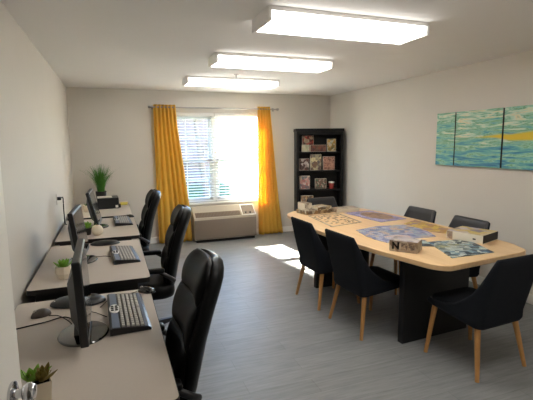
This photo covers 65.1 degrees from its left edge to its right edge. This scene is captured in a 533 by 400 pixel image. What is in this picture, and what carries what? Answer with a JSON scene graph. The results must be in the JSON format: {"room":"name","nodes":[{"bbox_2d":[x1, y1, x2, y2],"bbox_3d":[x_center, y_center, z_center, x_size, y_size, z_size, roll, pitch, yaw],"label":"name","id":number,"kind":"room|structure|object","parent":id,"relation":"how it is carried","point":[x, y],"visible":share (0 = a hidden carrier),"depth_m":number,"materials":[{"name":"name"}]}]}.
{"room":"computer and activity room","nodes":[
{"label":"computer and activity room","id":0,"kind":"room"},
{"bbox_2d":[0,1,74,309],"bbox_3d":[-1.541,0.082,2.295,0.200,2.458,8.520,-3,8,-20],"label":"wall","id":1,"kind":"structure","parent":0,"point":[36,166],"depth_m":3.07,"materials":[{"name":"paint"}]},
{"bbox_2d":[57,197,66,224],"bbox_3d":[-2.212,0.124,4.532,0.043,0.343,0.256,-2,8,-13],"label":"power cord","id":2,"kind":"object","parent":1,"relation":"hanging from","point":[58,198],"visible":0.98,"depth_m":4.61,"materials":[{"name":"black plastic"}]},
{"bbox_2d":[66,87,329,239],"bbox_3d":[-0.911,-0.577,7.135,4.781,2.458,0.200,-3,8,-20],"label":"wall","id":3,"kind":"structure","parent":0,"point":[111,128],"depth_m":6.59,"materials":[{"name":"paint"}]},
{"bbox_2d":[150,237,158,243],"bbox_3d":[-2.092,0.678,6.742,1.727,0.100,0.014,-3,8,-20],"label":"baseboard","id":4,"kind":"structure","parent":3,"relation":"attached to","point":[154,240],"depth_m":6.83,"materials":[{"name":"white"}]},
{"bbox_2d":[148,105,278,111],"bbox_3d":[-0.827,-1.507,6.872,2.180,0.060,0.120,-3,8,-20],"label":"curtain rod","id":5,"kind":"object","parent":3,"relation":"attached to","point":[151,106],"visible":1,"depth_m":6.80,"materials":[{"name":"silver metal"}]},
{"bbox_2d":[153,104,191,242],"bbox_3d":[-1.499,-0.405,6.721,0.537,2.210,0.078,-3,8,-20],"label":"curtain","id":6,"kind":"object","parent":5,"relation":"hanging from","point":[170,173],"visible":0.86,"depth_m":6.68,"materials":[{"name":"yellow fabric"}]},
{"bbox_2d":[257,106,282,234],"bbox_3d":[0.073,-0.499,7.295,0.461,2.210,0.085,-3,8,-20],"label":"curtain","id":7,"kind":"object","parent":5,"relation":"hanging from","point":[269,214],"visible":1,"depth_m":7.29,"materials":[{"name":"yellow fabric"}]},
{"bbox_2d":[177,113,257,204],"bbox_3d":[-0.886,-0.706,7.106,1.860,1.520,0.200,-3,8,-20],"label":"window","id":8,"kind":"structure","parent":3,"relation":"in","point":[213,136],"depth_m":7.13,"materials":[{"name":"white"}]},
{"bbox_2d":[176,112,214,202],"bbox_3d":[-1.313,-0.692,6.910,0.907,1.481,0.055,-3,8,-20],"label":"window blind","id":9,"kind":"object","parent":8,"relation":"attached to","point":[177,113],"visible":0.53,"depth_m":6.97,"materials":[{"name":"white plastic"}]},
{"bbox_2d":[214,113,257,200],"bbox_3d":[-0.440,-0.744,7.231,0.917,1.481,0.055,-3,8,-20],"label":"window blind","id":10,"kind":"object","parent":8,"relation":"attached to","point":[241,115],"visible":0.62,"depth_m":7.20,"materials":[{"name":"white plastic"}]},
{"bbox_2d":[257,226,292,233],"bbox_3d":[0.469,0.524,7.680,1.516,0.100,0.014,-3,8,-20],"label":"baseboard","id":11,"kind":"structure","parent":3,"relation":"attached to","point":[285,228],"depth_m":7.64,"materials":[{"name":"white"}]},
{"bbox_2d":[0,0,532,95],"bbox_3d":[0.540,-1.343,3.049,4.981,0.120,8.820,-3,8,-20],"label":"ceiling","id":12,"kind":"structure","parent":0,"point":[117,44],"depth_m":3.53,"materials":[{"name":"paint"}]},
{"bbox_2d":[182,75,279,88],"bbox_3d":[-0.468,-1.568,5.590,1.252,0.089,0.336,-3,8,-20],"label":"ceiling light","id":13,"kind":"object","parent":12,"relation":"attached to","point":[209,81],"visible":1,"depth_m":5.47,"materials":[{"name":"white plastic"}]},
{"bbox_2d":[208,52,333,73],"bbox_3d":[0.054,-1.397,4.280,1.252,0.089,0.336,-3,8,-20],"label":"ceiling light","id":14,"kind":"object","parent":12,"relation":"attached to","point":[218,59],"visible":1,"depth_m":4.16,"materials":[{"name":"white plastic"}]},
{"bbox_2d":[252,5,429,45],"bbox_3d":[0.541,-1.227,2.979,1.252,0.089,0.336,-3,8,-20],"label":"ceiling light","id":15,"kind":"object","parent":12,"relation":"attached to","point":[273,19],"visible":1,"depth_m":2.87,"materials":[{"name":"white plastic"}]},
{"bbox_2d":[144,231,532,399],"bbox_3d":[0.568,1.202,3.392,4.981,0.100,8.820,-3,8,-20],"label":"floor","id":16,"kind":"structure","parent":0,"point":[266,340],"depth_m":3.30,"materials":[{"name":"grey plastic"}]},
{"bbox_2d":[26,240,150,301],"bbox_3d":[-1.320,0.820,3.260,0.737,0.728,1.204,-3,8,-20],"label":"computer desk","id":17,"kind":"object","parent":16,"relation":"on","point":[104,276],"visible":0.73,"depth_m":2.84,"materials":[{"name":"laminate"}]},
{"bbox_2d":[53,258,71,279],"bbox_3d":[-1.343,0.452,2.763,0.121,0.133,0.118,1,8,9],"label":"potted succulent","id":18,"kind":"object","parent":17,"relation":"on","point":[62,269],"visible":0.97,"depth_m":2.73,"materials":[{"name":"green plant"}]},
{"bbox_2d":[55,264,70,279],"bbox_3d":[-1.338,0.477,2.763,0.105,0.085,0.107,-7,10,-40],"label":"pot","id":19,"kind":"object","parent":18,"relation":"on","point":[62,271],"depth_m":2.73,"materials":[{"name":"beige ceramic"}]},
{"bbox_2d":[67,204,97,263],"bbox_3d":[-1.410,0.263,3.164,0.221,0.404,0.480,-3,8,-17],"label":"computer monitor","id":20,"kind":"object","parent":17,"relation":"on","point":[76,226],"visible":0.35,"depth_m":3.07,"materials":[{"name":"black plastic"}]},
{"bbox_2d":[90,240,119,245],"bbox_3d":[-1.432,0.376,3.708,0.250,0.035,0.130,-3,8,-16],"label":"speaker","id":21,"kind":"object","parent":17,"relation":"on","point":[101,242],"visible":1,"depth_m":3.67},
{"bbox_2d":[109,245,139,264],"bbox_3d":[-1.133,0.421,3.321,0.185,0.042,0.490,-4,8,-24],"label":"keyboard","id":22,"kind":"object","parent":17,"relation":"on","point":[125,254],"visible":1,"depth_m":3.23,"materials":[{"name":"black plastic"}]},
{"bbox_2d":[54,217,139,245],"bbox_3d":[-1.786,0.653,4.537,0.759,0.728,1.164,-3,8,-20],"label":"computer desk","id":23,"kind":"object","parent":16,"relation":"on","point":[128,232],"visible":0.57,"depth_m":4.16,"materials":[{"name":"laminate"}]},
{"bbox_2d":[84,221,96,234],"bbox_3d":[-1.772,0.276,4.115,0.154,0.131,0.110,2,8,20],"label":"potted succulent","id":24,"kind":"object","parent":23,"relation":"on","point":[87,225],"visible":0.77,"depth_m":4.09,"materials":[{"name":"green plant"}]},
{"bbox_2d":[86,227,91,234],"bbox_3d":[-1.768,0.307,4.112,0.096,0.070,0.096,-3,8,-20],"label":"pot","id":25,"kind":"object","parent":24,"relation":"on","point":[88,229],"depth_m":4.08,"materials":[{"name":"grey ceramic"}]},
{"bbox_2d":[91,225,102,235],"bbox_3d":[-1.655,0.292,4.087,0.109,0.105,0.108,-3,8,-20],"label":"round ornament","id":26,"kind":"object","parent":23,"relation":"on","point":[96,230],"visible":1,"depth_m":4.05,"materials":[{"name":"beige ceramic"}]},
{"bbox_2d":[86,188,108,227],"bbox_3d":[-1.817,0.093,4.474,0.221,0.398,0.480,-3,8,-18],"label":"computer monitor","id":27,"kind":"object","parent":23,"relation":"on","point":[91,203],"visible":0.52,"depth_m":4.32,"materials":[{"name":"black plastic"}]},
{"bbox_2d":[113,216,132,225],"bbox_3d":[-1.647,0.230,4.781,0.185,0.042,0.490,-4,8,-22],"label":"keyboard","id":28,"kind":"object","parent":23,"relation":"on","point":[118,220],"visible":1,"depth_m":4.67,"materials":[{"name":"black plastic"}]},
{"bbox_2d":[15,289,179,399],"bbox_3d":[-0.836,0.994,1.931,0.712,0.728,1.214,-3,8,-20],"label":"computer desk","id":29,"kind":"object","parent":16,"relation":"on","point":[135,365],"visible":0.51,"depth_m":1.72,"materials":[{"name":"laminate"}]},
{"bbox_2d":[20,362,57,399],"bbox_3d":[-0.783,0.630,1.435,0.124,0.123,0.101,-5,9,-32],"label":"potted succulent","id":30,"kind":"object","parent":29,"relation":"on","point":[41,376],"visible":0.95,"depth_m":1.42,"materials":[{"name":"green plant"}]},
{"bbox_2d":[34,373,51,399],"bbox_3d":[-0.778,0.654,1.440,0.068,0.075,0.068,-5,9,-32],"label":"pot","id":31,"kind":"object","parent":30,"relation":"on","point":[44,387],"depth_m":1.42,"materials":[{"name":"beige ceramic"}]},
{"bbox_2d":[31,308,50,318],"bbox_3d":[-1.168,0.580,2.161,0.070,0.037,0.100,6,10,39],"label":"computer mouse","id":32,"kind":"object","parent":29,"relation":"on","point":[43,312],"visible":1,"depth_m":2.14,"materials":[{"name":"grey plastic"}]},
{"bbox_2d":[16,316,70,329],"bbox_3d":[-1.108,0.608,2.060,0.324,0.006,0.088,-4,8,-22],"label":"cable","id":33,"kind":"object","parent":29,"relation":"on","point":[63,316],"visible":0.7,"depth_m":2.07,"materials":[{"name":"black rubber"}]},
{"bbox_2d":[50,293,105,308],"bbox_3d":[-1.048,0.555,2.326,0.290,0.040,0.170,-3,8,-14],"label":"speaker","id":34,"kind":"object","parent":29,"relation":"on","point":[62,302],"visible":0.49,"depth_m":2.29},
{"bbox_2d":[57,238,108,347],"bbox_3d":[-0.854,0.424,1.919,0.221,0.405,0.480,-4,8,-21],"label":"computer monitor","id":35,"kind":"object","parent":29,"relation":"on","point":[84,332],"visible":1,"depth_m":1.78,"materials":[{"name":"black plastic"}]},
{"bbox_2d":[107,293,151,335],"bbox_3d":[-0.725,0.571,2.175,0.185,0.042,0.490,-4,8,-22],"label":"keyboard","id":36,"kind":"object","parent":29,"relation":"on","point":[127,313],"visible":1,"depth_m":2.09,"materials":[{"name":"black plastic"}]},
{"bbox_2d":[138,286,155,293],"bbox_3d":[-0.715,0.532,2.491,0.110,0.036,0.058,1,8,10],"label":"computer mouse","id":37,"kind":"object","parent":29,"relation":"on","point":[146,289],"visible":1,"depth_m":2.47,"materials":[{"name":"black plastic"}]},
{"bbox_2d":[75,201,132,219],"bbox_3d":[-2.282,0.482,5.846,0.749,0.728,1.424,-3,8,-20],"label":"computer desk","id":38,"kind":"object","parent":16,"relation":"on","point":[124,210],"visible":0.23,"depth_m":5.49,"materials":[{"name":"laminate"}]},
{"bbox_2d":[83,204,88,212],"bbox_3d":[-2.369,0.100,5.505,0.100,0.121,0.100,-3,8,-20],"label":"pot","id":39,"kind":"object","parent":38,"relation":"on","point":[85,208],"visible":0.56,"depth_m":5.47,"materials":[{"name":"beige ceramic"}]},
{"bbox_2d":[81,164,117,197],"bbox_3d":[-2.439,-0.240,6.180,0.558,0.616,0.496,0,8,6],"label":"potted grass","id":40,"kind":"object","parent":38,"relation":"on","point":[100,181],"depth_m":6.11,"materials":[{"name":"green plant"}]},
{"bbox_2d":[95,191,106,197],"bbox_3d":[-2.443,-0.030,6.181,0.156,0.200,0.156,-3,8,-20],"label":"pot","id":41,"kind":"object","parent":40,"relation":"on","point":[98,193],"depth_m":6.12,"materials":[{"name":"grey ceramic"}]},
{"bbox_2d":[97,195,120,208],"bbox_3d":[-2.229,0.028,5.902,0.303,0.155,0.303,-4,8,-22],"label":"box","id":42,"kind":"object","parent":38,"relation":"on","point":[104,202],"visible":0.94,"depth_m":5.77,"materials":[{"name":"black cardboard"}]},
{"bbox_2d":[132,189,160,250],"bbox_3d":[-1.534,0.449,4.648,0.741,1.100,0.633,-3,8,-20],"label":"office chair","id":43,"kind":"object","parent":16,"relation":"on","point":[152,199],"visible":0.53,"depth_m":4.50,"materials":[{"name":"black leather"}]},
{"bbox_2d":[141,204,148,225],"bbox_3d":[-1.334,0.166,4.686,0.121,0.210,0.430,-3,8,-20],"label":"cushion","id":44,"kind":"object","parent":43,"relation":"on","point":[145,211],"depth_m":4.50,"materials":[{"name":"black leather"}]},
{"bbox_2d":[138,204,190,335],"bbox_3d":[-0.975,0.608,3.423,0.741,1.100,0.633,-3,8,-16],"label":"office chair","id":45,"kind":"object","parent":16,"relation":"on","point":[163,279],"visible":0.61,"depth_m":3.26,"materials":[{"name":"black leather"}]},
{"bbox_2d":[165,224,174,256],"bbox_3d":[-0.770,0.327,3.446,0.121,0.210,0.430,-3,8,-16],"label":"cushion","id":46,"kind":"object","parent":45,"relation":"on","point":[170,234],"depth_m":3.25,"materials":[{"name":"black leather"}]},
{"bbox_2d":[159,248,223,399],"bbox_3d":[-0.554,0.808,1.900,0.741,1.100,0.633,-3,8,-20],"label":"office chair","id":47,"kind":"object","parent":16,"relation":"on","point":[195,298],"visible":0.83,"depth_m":1.76,"materials":[{"name":"black leather"}]},
{"bbox_2d":[165,317,186,399],"bbox_3d":[-0.392,0.725,1.949,0.119,0.236,0.420,-3,8,-20],"label":"lumbar cushion","id":48,"kind":"object","parent":47,"relation":"on","point":[174,341],"depth_m":1.89,"materials":[{"name":"black leather"}]},
{"bbox_2d":[172,280,197,353],"bbox_3d":[-0.353,0.526,1.937,0.121,0.210,0.430,-3,8,-20],"label":"cushion","id":49,"kind":"object","parent":47,"relation":"on","point":[184,307],"depth_m":1.90,"materials":[{"name":"black leather"}]},
{"bbox_2d":[191,203,256,242],"bbox_3d":[-0.714,0.381,7.061,1.060,0.565,0.299,-3,8,-20],"label":"air conditioner","id":50,"kind":"object","parent":16,"relation":"on","point":[212,223],"visible":1,"depth_m":6.95,"materials":[{"name":"beige plastic"}]},
{"bbox_2d":[195,210,240,217],"bbox_3d":[-0.801,0.232,6.926,0.760,0.072,0.082,-3,8,-20],"label":"grille","id":51,"kind":"object","parent":50,"relation":"attached to","point":[201,213],"depth_m":6.93,"materials":[{"name":"brown plastic"}]},
{"bbox_2d":[191,203,255,219],"bbox_3d":[-0.718,0.186,7.042,1.060,0.175,0.285,-3,8,-20],"label":"hood","id":52,"kind":"object","parent":50,"relation":"attached to","point":[245,210],"depth_m":6.99,"materials":[{"name":"beige plastic"}]},
{"bbox_2d":[293,128,343,210],"bbox_3d":[0.905,-0.310,7.302,0.830,1.845,0.290,-1,8,-4],"label":"bookshelf","id":53,"kind":"object","parent":16,"relation":"on","point":[321,135],"visible":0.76,"depth_m":7.30,"materials":[{"name":"black wood"}]},
{"bbox_2d":[299,159,308,170],"bbox_3d":[0.645,-0.611,7.196,0.172,0.200,0.052,-1,8,-4],"label":"box","id":54,"kind":"object","parent":53,"relation":"on","point":[303,163],"visible":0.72,"depth_m":7.17,"materials":[{"name":"multicoloured cardboard"}]},
{"bbox_2d":[299,176,309,188],"bbox_3d":[0.661,-0.306,7.248,0.179,0.225,0.052,-1,8,-4],"label":"box","id":55,"kind":"object","parent":53,"relation":"on","point":[304,181],"visible":1,"depth_m":7.22,"materials":[{"name":"multicoloured cardboard"}]},
{"bbox_2d":[301,145,308,151],"bbox_3d":[0.665,-0.885,7.150,0.128,0.120,0.032,-1,8,-4],"label":"box","id":56,"kind":"object","parent":53,"relation":"on","point":[304,148],"visible":1,"depth_m":7.13,"materials":[{"name":"beige cardboard"}]},
{"bbox_2d":[301,195,312,201],"bbox_3d":[0.707,0.026,7.296,0.213,0.210,0.052,-1,8,-4],"label":"box","id":57,"kind":"object","parent":53,"relation":"on","point":[303,197],"visible":0.49,"depth_m":7.26,"materials":[{"name":"multicoloured cardboard"}]},
{"bbox_2d":[302,136,313,151],"bbox_3d":[0.711,-0.971,7.198,0.196,0.275,0.042,-1,8,-4],"label":"box","id":58,"kind":"object","parent":53,"relation":"on","point":[306,140],"visible":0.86,"depth_m":7.17,"materials":[{"name":"cardboard"}]},
{"bbox_2d":[310,154,320,169],"bbox_3d":[0.849,-0.654,7.216,0.188,0.275,0.052,-1,8,-4],"label":"box","id":59,"kind":"object","parent":53,"relation":"on","point":[315,159],"visible":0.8,"depth_m":7.19,"materials":[{"name":"beige cardboard"}]},
{"bbox_2d":[310,145,325,151],"bbox_3d":[0.882,-0.887,7.167,0.273,0.115,0.052,-1,8,-4],"label":"box","id":60,"kind":"object","parent":53,"relation":"on","point":[313,148],"visible":1,"depth_m":7.14,"materials":[{"name":"red cardboard"}]},
{"bbox_2d":[315,178,325,188],"bbox_3d":[0.942,-0.287,7.272,0.196,0.175,0.052,-1,8,-4],"label":"box","id":61,"kind":"object","parent":53,"relation":"on","point":[320,183],"visible":1,"depth_m":7.25,"materials":[{"name":"multicoloured cardboard"}]},
{"bbox_2d":[323,156,334,169],"bbox_3d":[1.079,-0.638,7.235,0.205,0.235,0.032,-1,8,-4],"label":"box","id":62,"kind":"object","parent":53,"relation":"on","point":[328,161],"visible":0.91,"depth_m":7.22,"materials":[{"name":"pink cardboard"}]},
{"bbox_2d":[328,181,333,188],"bbox_3d":[1.133,-0.263,7.296,0.105,0.118,0.104,-1,8,-4],"label":"cup","id":63,"kind":"object","parent":53,"relation":"on","point":[331,183],"visible":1,"depth_m":7.26,"materials":[{"name":"red plastic"}]},
{"bbox_2d":[327,139,335,151],"bbox_3d":[1.116,-0.944,7.195,0.150,0.215,0.027,-1,8,-4],"label":"book","id":64,"kind":"object","parent":53,"relation":"on","point":[331,143],"visible":1,"depth_m":7.18,"materials":[{"name":"white paper"}]},
{"bbox_2d":[307,197,337,206],"bbox_3d":[0.863,0.421,5.570,0.508,0.860,0.573,-4,8,-23],"label":"dining chair","id":65,"kind":"object","parent":16,"relation":"on","point":[330,201],"visible":0.03,"depth_m":5.76,"materials":[{"name":"black fabric"}]},
{"bbox_2d":[291,217,359,310],"bbox_3d":[0.593,0.599,4.268,0.573,0.860,0.508,-4,8,-22],"label":"dining chair","id":66,"kind":"object","parent":16,"relation":"on","point":[313,255],"visible":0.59,"depth_m":4.05,"materials":[{"name":"black fabric"}]},
{"bbox_2d":[325,229,399,340],"bbox_3d":[0.856,0.680,3.651,0.573,0.860,0.508,-4,8,-23],"label":"dining chair","id":67,"kind":"object","parent":16,"relation":"on","point":[351,271],"visible":0.91,"depth_m":3.46,"materials":[{"name":"black fabric"}]},
{"bbox_2d":[369,266,399,281],"bbox_3d":[0.915,0.667,3.675,0.435,0.053,0.410,-4,8,-23],"label":"seat cushion","id":68,"kind":"object","parent":67,"relation":"on","point":[386,275],"depth_m":3.63,"materials":[{"name":"grey fabric"}]},
{"bbox_2d":[370,206,436,294],"bbox_3d":[1.516,0.533,4.689,0.573,0.860,0.508,-4,8,-22],"label":"dining chair","id":69,"kind":"object","parent":16,"relation":"on","point":[423,214],"visible":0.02,"depth_m":4.71,"materials":[{"name":"black fabric"}]},
{"bbox_2d":[287,208,525,343],"bbox_3d":[1.159,0.648,4.274,1.283,0.750,2.615,-3,8,-20],"label":"conference table","id":70,"kind":"object","parent":16,"relation":"on","point":[430,271],"visible":0.61,"depth_m":3.39,"materials":[{"name":"brown wood"}]},
{"bbox_2d":[296,209,330,214],"bbox_3d":[0.581,0.133,5.162,0.360,0.045,0.220,-5,9,-28],"label":"box","id":71,"kind":"object","parent":70,"relation":"on","point":[305,212],"visible":0.81,"depth_m":5.06,"materials":[{"name":"cardboard"}]},
{"bbox_2d":[298,201,311,209],"bbox_3d":[0.470,0.072,5.134,0.100,0.085,0.170,-4,9,-26],"label":"box","id":72,"kind":"object","parent":71,"relation":"on","point":[303,205],"visible":1,"depth_m":5.07,"materials":[{"name":"beige cardboard"}]},
{"bbox_2d":[312,204,331,209],"bbox_3d":[0.661,0.088,5.197,0.230,0.032,0.190,-6,9,-34],"label":"box","id":73,"kind":"object","parent":71,"relation":"on","point":[320,206],"visible":0.77,"depth_m":5.14,"materials":[{"name":"beige cardboard"}]},
{"bbox_2d":[308,213,360,226],"bbox_3d":[0.769,0.218,4.673,0.422,0.003,0.746,-3,8,-14],"label":"jigsaw border","id":74,"kind":"object","parent":70,"relation":"on","point":[334,213],"visible":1,"depth_m":4.61,"materials":[{"name":"cardboard"}]},
{"bbox_2d":[331,206,358,212],"bbox_3d":[0.978,0.116,5.254,0.340,0.045,0.170,-4,8,-25],"label":"box","id":75,"kind":"object","parent":70,"relation":"on","point":[343,208],"visible":0.83,"depth_m":5.19,"materials":[{"name":"beige cardboard"}]},
{"bbox_2d":[346,210,405,221],"bbox_3d":[1.261,0.185,4.879,0.398,0.003,0.689,-4,8,-24],"label":"puzzle","id":76,"kind":"object","parent":70,"relation":"on","point":[376,216],"visible":1,"depth_m":4.83},
{"bbox_2d":[356,225,435,242],"bbox_3d":[1.216,0.309,3.962,0.693,0.003,0.645,-3,8,-20],"label":"puzzle","id":77,"kind":"object","parent":70,"relation":"on","point":[380,233],"visible":0.84,"depth_m":3.95},
{"bbox_2d":[389,236,421,253],"bbox_3d":[1.104,0.355,3.314,0.215,0.088,0.161,4,9,32],"label":"box","id":78,"kind":"object","parent":70,"relation":"on","point":[397,243],"visible":1,"depth_m":3.26,"materials":[{"name":"beige cardboard"}]},
{"bbox_2d":[401,243,406,250],"bbox_3d":[1.069,0.365,3.242,0.046,0.060,0.001,4,9,32],"label":"picture","id":79,"kind":"object","parent":78,"relation":"attached to","point":[403,245],"depth_m":3.24},
{"bbox_2d":[408,244,414,251],"bbox_3d":[1.115,0.368,3.213,0.046,0.060,0.001,4,9,32],"label":"picture","id":80,"kind":"object","parent":78,"relation":"attached to","point":[411,247],"depth_m":3.21},
{"bbox_2d":[405,220,448,232],"bbox_3d":[1.620,0.268,4.233,0.275,0.003,0.662,-3,8,-20],"label":"puzzle","id":81,"kind":"object","parent":70,"relation":"on","point":[419,224],"visible":0.86,"depth_m":4.22},
{"bbox_2d":[422,240,432,245],"bbox_3d":[1.331,0.365,3.533,0.092,0.003,0.215,0,8,3],"label":"puzzle","id":82,"kind":"object","parent":70,"relation":"on","point":[424,243],"visible":0.62,"depth_m":3.51},
{"bbox_2d":[428,240,492,257],"bbox_3d":[1.561,0.384,3.373,0.393,0.003,0.607,-1,8,0],"label":"puzzle","id":83,"kind":"object","parent":70,"relation":"on","point":[452,248],"visible":0.9,"depth_m":3.34},
{"bbox_2d":[446,226,497,244],"bbox_3d":[1.808,0.306,3.675,0.286,0.074,0.316,-7,10,-38],"label":"box","id":84,"kind":"object","parent":70,"relation":"on","point":[469,234],"visible":1,"depth_m":3.60,"materials":[{"name":"white cardboard"}]},
{"bbox_2d":[447,231,452,238],"bbox_3d":[1.616,0.306,3.685,0.001,0.066,0.050,-7,10,-38],"label":"picture","id":85,"kind":"object","parent":84,"relation":"attached to","point":[449,233],"depth_m":3.68},
{"bbox_2d":[448,215,489,288],"bbox_3d":[1.749,0.618,4.038,0.573,0.860,0.508,-3,8,-20],"label":"dining chair","id":86,"kind":"object","parent":16,"relation":"on","point":[457,221],"visible":0.09,"depth_m":4.00,"materials":[{"name":"black fabric"}]},
{"bbox_2d":[424,254,532,382],"bbox_3d":[1.544,0.757,3.020,0.508,0.860,0.573,-4,8,-24],"label":"dining chair","id":87,"kind":"object","parent":16,"relation":"on","point":[500,299],"visible":1,"depth_m":2.81,"materials":[{"name":"grey fabric"}]},
{"bbox_2d":[432,287,475,302],"bbox_3d":[1.518,0.741,3.077,0.410,0.053,0.435,-4,8,-24],"label":"seat cushion","id":88,"kind":"object","parent":87,"relation":"on","point":[453,295],"depth_m":3.13,"materials":[{"name":"grey fabric"}]},
{"bbox_2d":[330,50,532,294],"bbox_3d":[2.753,-0.177,3.869,0.200,2.458,8.520,-3,8,-20],"label":"wall","id":89,"kind":"structure","parent":0,"point":[390,128],"depth_m":5.29,"materials":[{"name":"paint"}]},
{"bbox_2d":[435,112,456,165],"bbox_3d":[2.165,-0.732,5.030,0.039,0.620,0.287,-3,8,-20],"label":"canvas","id":90,"kind":"object","parent":89,"relation":"attached to","point":[446,122],"visible":0.91,"depth_m":5.01,"materials":[{"name":"teal fabric"}]},
{"bbox_2d":[454,108,504,167],"bbox_3d":[2.328,-0.674,4.593,0.039,0.620,0.620,-3,8,-20],"label":"canvas","id":91,"kind":"object","parent":89,"relation":"attached to","point":[479,133],"visible":0.98,"depth_m":4.55,"materials":[{"name":"teal fabric"}]},
{"bbox_2d":[469,275,532,304],"bbox_3d":[2.376,0.896,4.764,0.014,0.100,6.826,-3,8,-20],"label":"baseboard","id":92,"kind":"structure","parent":89,"relation":"attached to","point":[479,279],"depth_m":4.65,"materials":[{"name":"white"}]},
{"bbox_2d":[501,105,532,169],"bbox_3d":[2.550,-0.597,4.000,0.039,0.620,0.616,-3,8,-20],"label":"canvas","id":93,"kind":"object","parent":89,"relation":"attached to","point":[517,151],"visible":1,"depth_m":4.12,"materials":[{"name":"teal fabric"}]},
{"bbox_3d":[1.525,0.273,0.628,4.381,2.458,0.120,-3,8,-20],"label":"wall","id":94,"kind":"structure","parent":0,"visible":0},
{"bbox_2d":[0,164,36,399],"bbox_3d":[-0.461,0.525,0.483,0.137,2.020,0.923,-2,8,-13],"label":"door","id":95,"kind":"structure","parent":94,"relation":"in","point":[11,388],"depth_m":0.86,"materials":[{"name":"paint"}]},
{"label":"outside","id":96,"kind":"structure","parent":0,"visible":0},
{"bbox_2d":[188,150,257,196],"bbox_3d":[-13.897,-3.027,37.432,160.000,0.100,140.000,-3,8,-20],"label":"ground","id":97,"kind":"structure","parent":96,"point":[232,152],"depth_m":18.51,"materials":[{"name":"white"}]},
{"bbox_2d":[177,119,209,185],"bbox_3d":[-11.323,-6.421,19.127,16.015,11.460,8.200,-3,8,-20],"label":"brick building","id":98,"kind":"structure","parent":97,"relation":"on","point":[189,121],"depth_m":18.40,"materials":[{"name":"grey"}]},
{"bbox_2d":[181,119,224,196],"bbox_3d":[-2.178,-2.140,12.999,1.510,4.444,1.361,4,9,31],"label":"tree","id":99,"kind":"object","parent":97,"relation":"on","point":[194,120],"visible":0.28,"depth_m":13.21,"materials":[{"name":"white plant"}]},
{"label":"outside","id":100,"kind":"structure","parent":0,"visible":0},
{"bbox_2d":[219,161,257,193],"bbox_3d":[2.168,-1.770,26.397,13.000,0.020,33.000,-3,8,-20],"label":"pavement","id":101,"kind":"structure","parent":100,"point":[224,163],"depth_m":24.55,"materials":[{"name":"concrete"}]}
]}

